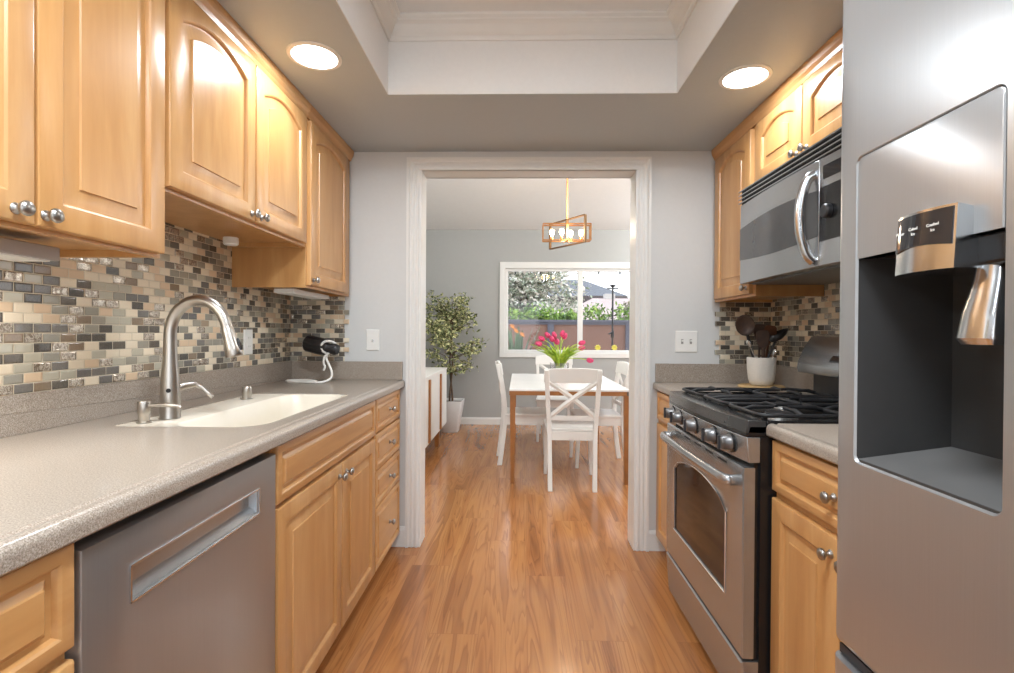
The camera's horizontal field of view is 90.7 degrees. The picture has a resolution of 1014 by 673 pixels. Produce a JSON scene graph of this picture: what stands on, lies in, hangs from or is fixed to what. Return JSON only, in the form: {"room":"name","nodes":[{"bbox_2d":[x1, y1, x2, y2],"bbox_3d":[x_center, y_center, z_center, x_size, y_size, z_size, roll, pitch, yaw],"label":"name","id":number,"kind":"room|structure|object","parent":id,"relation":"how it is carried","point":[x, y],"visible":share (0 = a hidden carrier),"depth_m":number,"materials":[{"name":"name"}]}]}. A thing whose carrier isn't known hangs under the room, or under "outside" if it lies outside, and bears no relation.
{"room":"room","nodes":[
{"label":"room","id":0,"kind":"room"},
{"bbox_2d":[442,398,464,432],"bbox_3d":[-0.667,0.939,5.954,0.300,0.375,0.300,0,0,1],"label":"pot","id":1,"kind":"object","parent":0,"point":[454,406],"depth_m":5.84,"materials":[{"name":"white ceramic"}]},
{"bbox_2d":[316,424,717,672],"bbox_3d":[0.873,1.214,2.162,4.740,0.100,8.945,0,0,1],"label":"floor","id":2,"kind":"structure","parent":0,"point":[520,576],"depth_m":2.34,"materials":[{"name":"laminate"}]},
{"bbox_2d":[0,543,73,672],"bbox_3d":[-0.945,0.729,0.384,0.619,0.876,0.712,0,0,1],"label":"base cabinet","id":3,"kind":"object","parent":2,"relation":"on","point":[37,597],"visible":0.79,"depth_m":0.67,"materials":[{"name":"brown wood"}]},
{"bbox_2d":[65,453,274,672],"bbox_3d":[-0.919,0.726,1.038,0.604,0.872,0.595,0,0,1],"label":"dishwasher","id":4,"kind":"object","parent":2,"relation":"on","point":[185,582],"visible":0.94,"depth_m":0.97,"materials":[{"name":"grey metal"}]},
{"bbox_2d":[265,401,374,672],"bbox_3d":[-0.897,0.719,1.802,0.649,0.876,0.926,0,0,1],"label":"base cabinet","id":5,"kind":"object","parent":2,"relation":"on","point":[325,475],"visible":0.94,"depth_m":1.65,"materials":[{"name":"brown wood"}]},
{"bbox_2d":[0,361,404,576],"bbox_3d":[-0.910,0.214,1.361,0.638,0.138,2.776,0,0,1],"label":"countertop","id":6,"kind":"structure","parent":5,"relation":"on","point":[68,473],"depth_m":1.17,"materials":[{"name":"beige stone"}]},
{"bbox_2d":[159,295,242,418],"bbox_3d":[-0.910,0.059,1.525,0.246,0.368,0.121,0,0,1],"label":"faucet","id":7,"kind":"object","parent":6,"relation":"on","point":[170,387],"visible":1,"depth_m":1.48,"materials":[{"name":"silver metal"}]},
{"bbox_2d":[116,394,346,427],"bbox_3d":[-0.868,0.343,1.731,0.410,0.197,0.743,0,0,1],"label":"sink","id":8,"kind":"object","parent":6,"relation":"in","point":[263,409],"visible":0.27,"depth_m":1.80,"materials":[{"name":"beige ceramic"}]},
{"bbox_2d":[136,400,181,423],"bbox_3d":[-0.989,0.213,1.420,0.122,0.062,0.038,0,0,1],"label":"soap dispenser","id":9,"kind":"object","parent":8,"relation":"on","point":[144,407],"visible":1,"depth_m":1.41,"materials":[{"name":"silver metal"}]},
{"bbox_2d":[240,386,252,398],"bbox_3d":[-1.006,0.216,1.936,0.044,0.049,0.044,0,0,1],"label":"air gap","id":10,"kind":"object","parent":8,"relation":"on","point":[246,390],"visible":1,"depth_m":1.92,"materials":[{"name":"silver metal"}]},
{"bbox_2d":[285,340,335,382],"bbox_3d":[-1.014,0.127,2.572,0.256,0.219,0.104,0,0,12],"label":"wire stand","id":11,"kind":"object","parent":6,"relation":"on","point":[325,356],"visible":1,"depth_m":2.56,"materials":[{"name":"white metal"}]},
{"bbox_2d":[302,335,339,354],"bbox_3d":[-0.959,0.045,2.588,0.187,0.103,0.094,0,0,1],"label":"roll","id":12,"kind":"object","parent":11,"relation":"on","point":[312,344],"visible":0.94,"depth_m":2.56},
{"bbox_2d":[372,389,399,571],"bbox_3d":[-0.881,0.713,2.509,0.649,0.876,0.485,0,0,1],"label":"base cabinet","id":13,"kind":"object","parent":2,"relation":"on","point":[387,408],"visible":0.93,"depth_m":2.46,"materials":[{"name":"brown wood"}]},
{"bbox_2d":[425,367,446,447],"bbox_3d":[-0.947,0.740,4.869,0.543,0.785,1.448,0,0,1],"label":"sideboard","id":14,"kind":"object","parent":2,"relation":"on","point":[435,377],"visible":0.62,"depth_m":4.86,"materials":[{"name":"white paint"}]},
{"bbox_2d":[426,290,488,432],"bbox_3d":[-0.617,0.287,5.899,0.837,1.680,0.968,0,0,1],"label":"potted ficus","id":15,"kind":"object","parent":2,"relation":"on","point":[454,406],"visible":0.97,"depth_m":5.87,"materials":[{"name":"green plant"}]},
{"bbox_2d":[495,360,545,464],"bbox_3d":[0.141,0.683,4.620,0.499,0.917,0.430,0,0,-3],"label":"dining chair","id":16,"kind":"object","parent":2,"relation":"on","point":[523,415],"visible":0.91,"depth_m":4.44,"materials":[{"name":"white paint"}]},
{"bbox_2d":[536,355,573,441],"bbox_3d":[0.534,0.677,5.632,0.430,0.917,0.499,0,0,3],"label":"dining chair","id":17,"kind":"object","parent":2,"relation":"on","point":[555,401],"visible":0.44,"depth_m":5.63,"materials":[{"name":"white paint"}]},
{"bbox_2d":[509,374,628,484],"bbox_3d":[0.504,0.774,4.617,0.942,0.738,1.476,0,0,1],"label":"dining table","id":18,"kind":"object","parent":2,"relation":"on","point":[520,384],"visible":0.73,"depth_m":3.90,"materials":[{"name":"white wood"}]},
{"bbox_3d":[0.480,0.323,4.593,0.176,0.164,0.176,0,0,1],"label":"vase","id":19,"kind":"object","parent":18,"relation":"on","visible":0},
{"bbox_2d":[530,336,556,363],"bbox_3d":[0.337,0.154,4.599,0.271,0.319,0.137,0,0,10],"label":"tulip","id":20,"kind":"object","parent":19,"relation":"in","point":[541,338],"visible":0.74,"depth_m":4.58,"materials":[{"name":"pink plant"}]},
{"bbox_2d":[534,341,556,367],"bbox_3d":[0.347,0.178,4.622,0.211,0.271,0.155,0,0,-17],"label":"tulip","id":21,"kind":"object","parent":19,"relation":"in","point":[538,343],"visible":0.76,"depth_m":4.57,"materials":[{"name":"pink plant"}]},
{"bbox_2d":[537,336,558,367],"bbox_3d":[0.369,0.153,4.568,0.162,0.322,0.222,1,1,43],"label":"tulip","id":22,"kind":"object","parent":19,"relation":"in","point":[551,338],"visible":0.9,"depth_m":4.54,"materials":[{"name":"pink plant"}]},
{"bbox_2d":[539,338,559,367],"bbox_3d":[0.390,0.163,4.596,0.194,0.301,0.229,0,0,1],"label":"tulip","id":23,"kind":"object","parent":19,"relation":"in","point":[556,341],"visible":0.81,"depth_m":4.54,"materials":[{"name":"green plant"}]},
{"bbox_2d":[540,332,558,355],"bbox_3d":[0.395,0.133,4.576,0.171,0.362,0.212,0,0,10],"label":"tulip","id":24,"kind":"object","parent":19,"relation":"in","point":[554,334],"visible":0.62,"depth_m":4.56,"materials":[{"name":"green plant"}]},
{"bbox_2d":[542,332,556,358],"bbox_3d":[0.400,0.135,4.632,0.117,0.358,0.194,0,1,-31],"label":"tulip","id":25,"kind":"object","parent":19,"relation":"in","point":[547,334],"visible":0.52,"depth_m":4.62,"materials":[{"name":"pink plant"}]},
{"bbox_2d":[560,330,575,367],"bbox_3d":[0.585,0.128,4.617,0.138,0.374,0.200,1,1,45],"label":"tulip","id":26,"kind":"object","parent":19,"relation":"in","point":[562,333],"visible":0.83,"depth_m":4.58,"materials":[{"name":"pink plant"}]},
{"bbox_2d":[559,333,578,363],"bbox_3d":[0.587,0.140,4.615,0.248,0.350,0.155,0,1,-31],"label":"tulip","id":27,"kind":"object","parent":19,"relation":"in","point":[562,355],"visible":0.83,"depth_m":4.57,"materials":[{"name":"green plant"}]},
{"bbox_2d":[561,345,584,367],"bbox_3d":[0.620,0.196,4.583,0.222,0.239,0.180,0,0,-29],"label":"tulip","id":28,"kind":"object","parent":19,"relation":"in","point":[583,347],"visible":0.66,"depth_m":4.60,"materials":[{"name":"green plant"}]},
{"bbox_2d":[561,340,585,366],"bbox_3d":[0.613,0.174,4.619,0.236,0.281,0.174,0,0,1],"label":"tulip","id":29,"kind":"object","parent":19,"relation":"in","point":[582,342],"visible":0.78,"depth_m":4.55,"materials":[{"name":"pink plant"}]},
{"bbox_2d":[578,340,585,345],"bbox_3d":[0.682,0.059,4.553,0.066,0.048,0.047,0,0,1],"label":"flower","id":30,"kind":"object","parent":29,"relation":"on","point":[582,342],"depth_m":4.54,"materials":[{"name":"pink plant"}]},
{"bbox_2d":[562,346,593,367],"bbox_3d":[0.643,0.198,4.563,0.278,0.234,0.131,1,0,21],"label":"tulip","id":31,"kind":"object","parent":19,"relation":"in","point":[589,360],"visible":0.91,"depth_m":4.56,"materials":[{"name":"green plant"}]},
{"bbox_2d":[543,368,602,491],"bbox_3d":[0.498,0.690,3.927,0.430,0.917,0.499,0,0,3],"label":"dining chair","id":32,"kind":"object","parent":2,"relation":"on","point":[579,428],"visible":1,"depth_m":3.73,"materials":[{"name":"white paint"}]},
{"bbox_2d":[569,361,628,467],"bbox_3d":[0.845,0.687,4.548,0.499,0.917,0.430,0,0,-1],"label":"dining chair","id":33,"kind":"object","parent":2,"relation":"on","point":[607,417],"visible":0.72,"depth_m":4.47,"materials":[{"name":"white paint"}]},
{"bbox_2d":[656,391,669,550],"bbox_3d":[1.088,0.725,2.469,0.649,0.876,0.474,0,0,1],"label":"base cabinet","id":34,"kind":"object","parent":2,"relation":"on","point":[662,398],"visible":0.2,"depth_m":2.58,"materials":[{"name":"brown wood"}]},
{"bbox_2d":[653,363,816,394],"bbox_3d":[1.100,0.218,2.465,0.632,0.138,0.478,0,0,1],"label":"countertop","id":35,"kind":"structure","parent":34,"relation":"on","point":[669,377],"depth_m":2.68,"materials":[{"name":"beige stone"}]},
{"bbox_2d":[738,383,784,387],"bbox_3d":[1.241,0.244,2.444,0.208,0.012,0.208,0,0,1],"label":"trivet","id":36,"kind":"object","parent":35,"relation":"on","point":[742,385],"visible":0.5,"depth_m":2.40,"materials":[{"name":"brown wood"}]},
{"bbox_2d":[747,357,776,385],"bbox_3d":[1.241,0.170,2.443,0.131,0.136,0.131,0,0,1],"label":"utensil crock","id":37,"kind":"object","parent":36,"relation":"on","point":[760,371],"visible":0.94,"depth_m":2.39,"materials":[{"name":"white ceramic"}]},
{"bbox_2d":[735,315,754,357],"bbox_3d":[1.173,0.061,2.423,0.130,0.331,0.036,0,0,1],"label":"wooden spoon","id":38,"kind":"object","parent":37,"relation":"in","point":[744,324],"visible":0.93,"depth_m":2.42,"materials":[{"name":"brown wood"}]},
{"bbox_2d":[746,340,755,357],"bbox_3d":[1.208,0.121,2.408,0.111,0.209,0.038,0,0,1],"label":"spoon","id":39,"kind":"object","parent":37,"relation":"in","point":[748,342],"visible":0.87,"depth_m":2.41,"materials":[{"name":"silver metal"}]},
{"bbox_2d":[753,324,764,357],"bbox_3d":[1.251,0.082,2.476,0.060,0.286,0.022,0,0,13],"label":"spatula","id":40,"kind":"object","parent":37,"relation":"in","point":[757,326],"visible":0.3,"depth_m":2.48,"materials":[{"name":"brown wood"}]},
{"bbox_2d":[756,330,769,357],"bbox_3d":[1.227,0.097,2.403,0.060,0.256,0.020,0,0,1],"label":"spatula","id":41,"kind":"object","parent":37,"relation":"in","point":[762,336],"visible":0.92,"depth_m":2.40,"materials":[{"name":"brown wood"}]},
{"bbox_2d":[764,325,776,357],"bbox_3d":[1.286,0.084,2.468,0.082,0.283,0.028,0,0,-8],"label":"spatula","id":42,"kind":"object","parent":37,"relation":"in","point":[772,330],"visible":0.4,"depth_m":2.46,"materials":[{"name":"brown wood"}]},
{"bbox_2d":[772,348,776,357],"bbox_3d":[1.273,0.140,2.413,0.051,0.171,0.033,1,0,30],"label":"spoon","id":43,"kind":"object","parent":37,"relation":"in","point":[774,351],"visible":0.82,"depth_m":2.40,"materials":[{"name":"silver metal"}]},
{"bbox_2d":[767,328,788,357],"bbox_3d":[1.292,0.093,2.432,0.140,0.268,0.088,0,0,1],"label":"ladle","id":44,"kind":"object","parent":37,"relation":"in","point":[781,333],"visible":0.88,"depth_m":2.41,"materials":[{"name":"black plastic"}]},
{"bbox_2d":[660,334,839,672],"bbox_3d":[1.015,0.578,1.847,0.750,1.178,0.760,0,0,1],"label":"gas range","id":45,"kind":"object","parent":2,"relation":"on","point":[720,492],"visible":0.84,"depth_m":1.67,"materials":[{"name":"silver metal"}]},
{"bbox_2d":[669,391,838,436],"bbox_3d":[0.991,0.267,1.846,0.601,0.056,0.760,0,0,1],"label":"cooktop","id":46,"kind":"object","parent":45,"relation":"in","point":[728,413],"depth_m":1.72,"materials":[{"name":"metal"}]},
{"bbox_2d":[770,440,841,672],"bbox_3d":[1.056,0.735,1.123,0.649,0.876,0.683,0,0,1],"label":"base cabinet","id":47,"kind":"object","parent":2,"relation":"on","point":[804,639],"visible":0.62,"depth_m":1.30,"materials":[{"name":"brown wood"}]},
{"bbox_2d":[766,423,838,464],"bbox_3d":[1.068,0.228,1.119,0.632,0.138,0.684,0,0,1],"label":"countertop","id":48,"kind":"structure","parent":47,"relation":"on","point":[819,440],"depth_m":1.31,"materials":[{"name":"beige stone"}]},
{"bbox_2d":[835,0,1013,672],"bbox_3d":[0.892,0.290,0.325,0.908,1.775,0.928,0,0,1],"label":"refrigerator","id":49,"kind":"object","parent":2,"relation":"on","point":[925,521],"visible":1,"depth_m":0.65,"materials":[{"name":"grey metal"}]},
{"bbox_2d":[426,230,629,416],"bbox_3d":[0.982,-0.168,6.448,4.580,2.600,0.150,0,0,1],"label":"wall","id":50,"kind":"structure","parent":0,"point":[457,261],"depth_m":6.40,"materials":[{"name":"paint"}]},
{"bbox_2d":[499,262,629,357],"bbox_3d":[0.964,-0.337,6.396,2.115,1.216,0.092,0,0,1],"label":"window","id":51,"kind":"structure","parent":50,"relation":"in","point":[580,267],"depth_m":6.37,"materials":[{"name":"white paint"}]},
{"bbox_2d":[426,178,630,229],"bbox_3d":[0.949,-1.677,4.638,4.580,0.695,3.648,0,0,1],"label":"ceiling","id":52,"kind":"structure","parent":0,"point":[451,203],"depth_m":5.55,"materials":[{"name":"paint"}]},
{"bbox_2d":[542,178,591,249],"bbox_3d":[0.548,-1.218,4.581,0.446,0.782,0.276,1,0,25],"label":"pendant lamp","id":53,"kind":"object","parent":52,"relation":"hanging from","point":[568,233],"visible":0.88,"depth_m":4.55,"materials":[{"name":"gold metal"}]},
{"bbox_2d":[217,0,842,151],"bbox_3d":[0.066,-1.197,0.353,2.620,0.420,4.726,0,0,1],"label":"ceiling","id":54,"kind":"structure","parent":0,"point":[781,35],"depth_m":2.12,"materials":[{"name":"grey paint"}]},
{"bbox_2d":[286,41,341,70],"bbox_3d":[-0.688,-0.998,1.789,0.188,0.009,0.188,0,0,1],"label":"recessed light","id":55,"kind":"object","parent":54,"relation":"in","point":[308,54],"visible":1,"depth_m":1.77,"materials":[{"name":"white paint"}]},
{"bbox_2d":[336,0,738,94],"bbox_3d":[0.068,-1.139,0.578,1.195,0.299,2.975,0,0,1],"label":"ceiling tray recess","id":56,"kind":"structure","parent":54,"relation":"attached to","point":[570,66],"depth_m":2.06,"materials":[{"name":"paint"}]},
{"bbox_2d":[718,64,772,89],"bbox_3d":[0.912,-0.990,1.917,0.188,0.009,0.188,0,0,1],"label":"recessed light","id":57,"kind":"object","parent":54,"relation":"in","point":[750,75],"visible":1,"depth_m":1.90,"materials":[{"name":"white paint"}]},
{"bbox_2d":[396,0,670,11],"bbox_3d":[0.069,-1.339,0.576,1.195,0.100,2.975,0,0,1],"label":"ceiling","id":58,"kind":"structure","parent":0,"point":[403,5],"depth_m":1.97,"materials":[{"name":"paint"}]},
{"bbox_2d":[370,0,698,41],"bbox_3d":[0.069,-1.248,0.577,1.189,0.082,2.969,0,0,1],"label":"trim","id":59,"kind":"structure","parent":58,"relation":"attached to","point":[397,26],"depth_m":2.02,"materials":[{"name":"white paint"}]},
{"bbox_2d":[345,151,749,529],"bbox_3d":[0.952,-0.390,2.763,4.530,3.100,0.120,0,0,1],"label":"wall","id":60,"kind":"structure","parent":0,"point":[683,182],"depth_m":2.71,"materials":[{"name":"grey paint"}]},
{"bbox_2d":[290,296,348,360],"bbox_3d":[-1.027,-0.042,2.747,0.322,0.353,0.008,0,0,1],"label":"tiled wall","id":61,"kind":"structure","parent":60,"relation":"attached to","point":[323,318],"depth_m":2.74,"materials":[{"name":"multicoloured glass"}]},
{"bbox_2d":[366,329,378,350],"bbox_3d":[-0.736,0.019,2.738,0.072,0.115,0.014,0,0,1],"label":"wall jack","id":62,"kind":"object","parent":60,"relation":"attached to","point":[372,335],"visible":1,"depth_m":2.74,"materials":[{"name":"white plastic"}]},
{"bbox_2d":[460,417,541,424],"bbox_3d":[0.931,1.101,4.609,4.340,0.090,3.548,0,0,1],"label":"baseboard","id":63,"kind":"structure","parent":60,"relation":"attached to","point":[464,420],"depth_m":6.40,"materials":[{"name":"white paint"}]},
{"bbox_2d":[391,526,664,550],"bbox_3d":[0.097,1.100,2.727,1.520,0.110,0.012,0,0,1],"label":"baseboard","id":64,"kind":"structure","parent":60,"relation":"attached to","point":[655,544],"depth_m":2.71,"materials":[{"name":"white paint"}]},
{"bbox_2d":[405,157,651,551],"bbox_3d":[0.112,0.121,2.786,1.185,2.067,0.140,0,0,1],"label":"door frame","id":65,"kind":"structure","parent":60,"relation":"in","point":[633,174],"depth_m":2.76,"materials":[{"name":"white paint"}]},
{"bbox_2d":[675,331,696,351],"bbox_3d":[0.968,0.028,2.697,0.118,0.115,0.016,0,0,1],"label":"light switch","id":66,"kind":"object","parent":60,"relation":"attached to","point":[685,341],"visible":1,"depth_m":2.70,"materials":[{"name":"white plastic"}]},
{"bbox_2d":[715,302,770,363],"bbox_3d":[1.268,-0.017,2.694,0.294,0.331,0.008,0,0,1],"label":"tiled wall","id":67,"kind":"structure","parent":60,"relation":"attached to","point":[733,348],"depth_m":2.69,"materials":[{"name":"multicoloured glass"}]},
{"bbox_3d":[-1.311,-0.086,0.393,0.120,2.500,4.726,0,0,1],"label":"wall","id":68,"kind":"structure","parent":0,"visible":0},
{"bbox_2d":[0,222,290,395],"bbox_3d":[-1.228,-0.128,1.191,0.008,0.546,3.126,0,0,1],"label":"tiled wall","id":69,"kind":"structure","parent":68,"relation":"attached to","point":[66,322],"depth_m":1.59,"materials":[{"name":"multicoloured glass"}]},
{"bbox_2d":[0,0,164,257],"bbox_3d":[-1.039,-0.599,0.945,0.374,0.796,0.698,0,0,1],"label":"upper cabinet","id":70,"kind":"object","parent":69,"relation":"attached to","point":[82,82],"visible":1,"depth_m":1.05,"materials":[{"name":"brown wood"}]},
{"bbox_2d":[0,237,59,261],"bbox_3d":[-1.074,-0.183,0.883,0.100,0.034,0.518,0,0,1],"label":"light","id":71,"kind":"object","parent":70,"relation":"attached to","point":[12,250],"visible":1,"depth_m":1.07,"materials":[{"name":"white plastic"}]},
{"bbox_2d":[165,0,310,246],"bbox_3d":[-1.020,-0.694,1.734,0.374,0.619,0.879,0,0,1],"label":"upper cabinet","id":72,"kind":"object","parent":69,"relation":"attached to","point":[236,125],"visible":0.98,"depth_m":1.60,"materials":[{"name":"brown wood"}]},
{"bbox_2d":[223,236,238,245],"bbox_3d":[-1.078,-0.371,1.953,0.056,0.030,0.056,0,0,1],"label":"puck light","id":73,"kind":"object","parent":72,"relation":"attached to","point":[227,240],"visible":1,"depth_m":1.93,"materials":[{"name":"white plastic"}]},
{"bbox_2d":[243,330,252,354],"bbox_3d":[-1.194,0.026,2.313,0.008,0.115,0.072,0,0,1],"label":"wall outlet","id":74,"kind":"object","parent":69,"relation":"attached to","point":[247,334],"visible":1,"depth_m":2.30,"materials":[{"name":"white plastic"}]},
{"bbox_2d":[232,105,353,296],"bbox_3d":[-1.004,-0.612,2.456,0.374,0.792,0.561,0,0,1],"label":"upper cabinet","id":75,"kind":"object","parent":69,"relation":"attached to","point":[321,266],"visible":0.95,"depth_m":2.28,"materials":[{"name":"brown wood"}]},
{"bbox_2d":[274,288,328,298],"bbox_3d":[-0.987,-0.205,2.432,0.090,0.022,0.420,0,0,1],"label":"light","id":76,"kind":"object","parent":75,"relation":"attached to","point":[285,291],"visible":1,"depth_m":2.32,"materials":[{"name":"white plastic"}]},
{"bbox_3d":[1.429,-0.069,0.329,0.120,2.500,4.726,0,0,1],"label":"wall","id":77,"kind":"structure","parent":0,"visible":0},
{"bbox_2d":[752,27,842,180],"bbox_3d":[1.225,-0.819,1.833,0.350,0.344,0.765,0,0,1],"label":"upper cabinet","id":78,"kind":"object","parent":77,"relation":"attached to","point":[806,108],"visible":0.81,"depth_m":1.84,"materials":[{"name":"brown wood"}]},
{"bbox_2d":[738,127,841,284],"bbox_3d":[1.178,-0.435,1.837,0.438,0.420,0.760,0,0,1],"label":"microwave","id":79,"kind":"object","parent":78,"relation":"attached to","point":[790,230],"visible":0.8,"depth_m":1.77,"materials":[{"name":"grey metal"}]},
{"bbox_2d":[770,282,839,367],"bbox_3d":[1.384,-0.142,1.130,0.008,0.606,3.126,0,0,1],"label":"tiled wall","id":80,"kind":"structure","parent":77,"relation":"attached to","point":[805,317],"depth_m":2.39,"materials":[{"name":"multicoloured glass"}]},
{"bbox_2d":[711,113,823,302],"bbox_3d":[1.238,-0.588,2.451,0.350,0.814,0.466,0,0,1],"label":"upper cabinet","id":81,"kind":"object","parent":80,"relation":"attached to","point":[734,157],"visible":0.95,"depth_m":2.42,"materials":[{"name":"brown wood"}]},
{"label":"outside","id":82,"kind":"structure","parent":0,"visible":0},
{"bbox_3d":[0.770,1.204,33.348,60.000,0.150,53.305,0,0,1],"label":"patio","id":83,"kind":"object","parent":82,"visible":0},
{"bbox_2d":[508,324,539,349],"bbox_3d":[0.187,0.551,8.337,0.733,1.525,0.309,0,0,1],"label":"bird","id":84,"kind":"object","parent":83,"relation":"on","point":[518,345],"visible":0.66,"depth_m":8.38},
{"bbox_2d":[508,272,598,319],"bbox_3d":[0.069,-0.878,14.542,4.762,4.290,3.383,1,1,36],"label":"tree","id":85,"kind":"object","parent":83,"relation":"on","point":[524,288],"visible":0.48,"depth_m":13.99,"materials":[{"name":"green plant"}]},
{"bbox_2d":[508,319,628,349],"bbox_3d":[1.804,0.470,10.985,8.500,1.664,0.180,0,0,1],"label":"fence","id":86,"kind":"object","parent":83,"relation":"on","point":[595,332],"visible":0.18,"depth_m":10.96,"materials":[{"name":"brown paint"}]},
{"bbox_2d":[508,302,629,319],"bbox_3d":[1.826,0.205,11.710,9.118,2.156,0.944,0,0,1],"label":"hedge","id":87,"kind":"object","parent":83,"relation":"on","point":[570,315],"visible":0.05,"depth_m":11.58,"materials":[{"name":"green plant"}]},
{"bbox_2d":[533,280,627,319],"bbox_3d":[3.719,-1.017,28.414,5.000,4.399,5.700,0,0,1],"label":"house","id":88,"kind":"structure","parent":83,"relation":"on","point":[596,291],"depth_m":26.15,"materials":[{"name":"white paint"}]},
{"bbox_2d":[549,294,629,319],"bbox_3d":[5.660,-0.199,19.622,8.300,2.919,5.200,0,0,1],"label":"house","id":89,"kind":"structure","parent":83,"relation":"on","point":[606,300],"depth_m":19.12,"materials":[{"name":"white paint"}]},
{"bbox_2d":[607,285,618,349],"bbox_3d":[1.802,0.216,8.562,0.180,2.210,0.176,1,1,40],"label":"pole","id":90,"kind":"object","parent":83,"relation":"on","point":[612,286],"visible":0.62,"depth_m":8.54,"materials":[{"name":"metal"}]},
{"bbox_2d":[609,301,629,319],"bbox_3d":[4.124,-0.090,15.226,1.985,2.753,1.263,0,0,-16],"label":"tree","id":91,"kind":"object","parent":83,"relation":"on","point":[628,302],"visible":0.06,"depth_m":15.03,"materials":[{"name":"green plant"}]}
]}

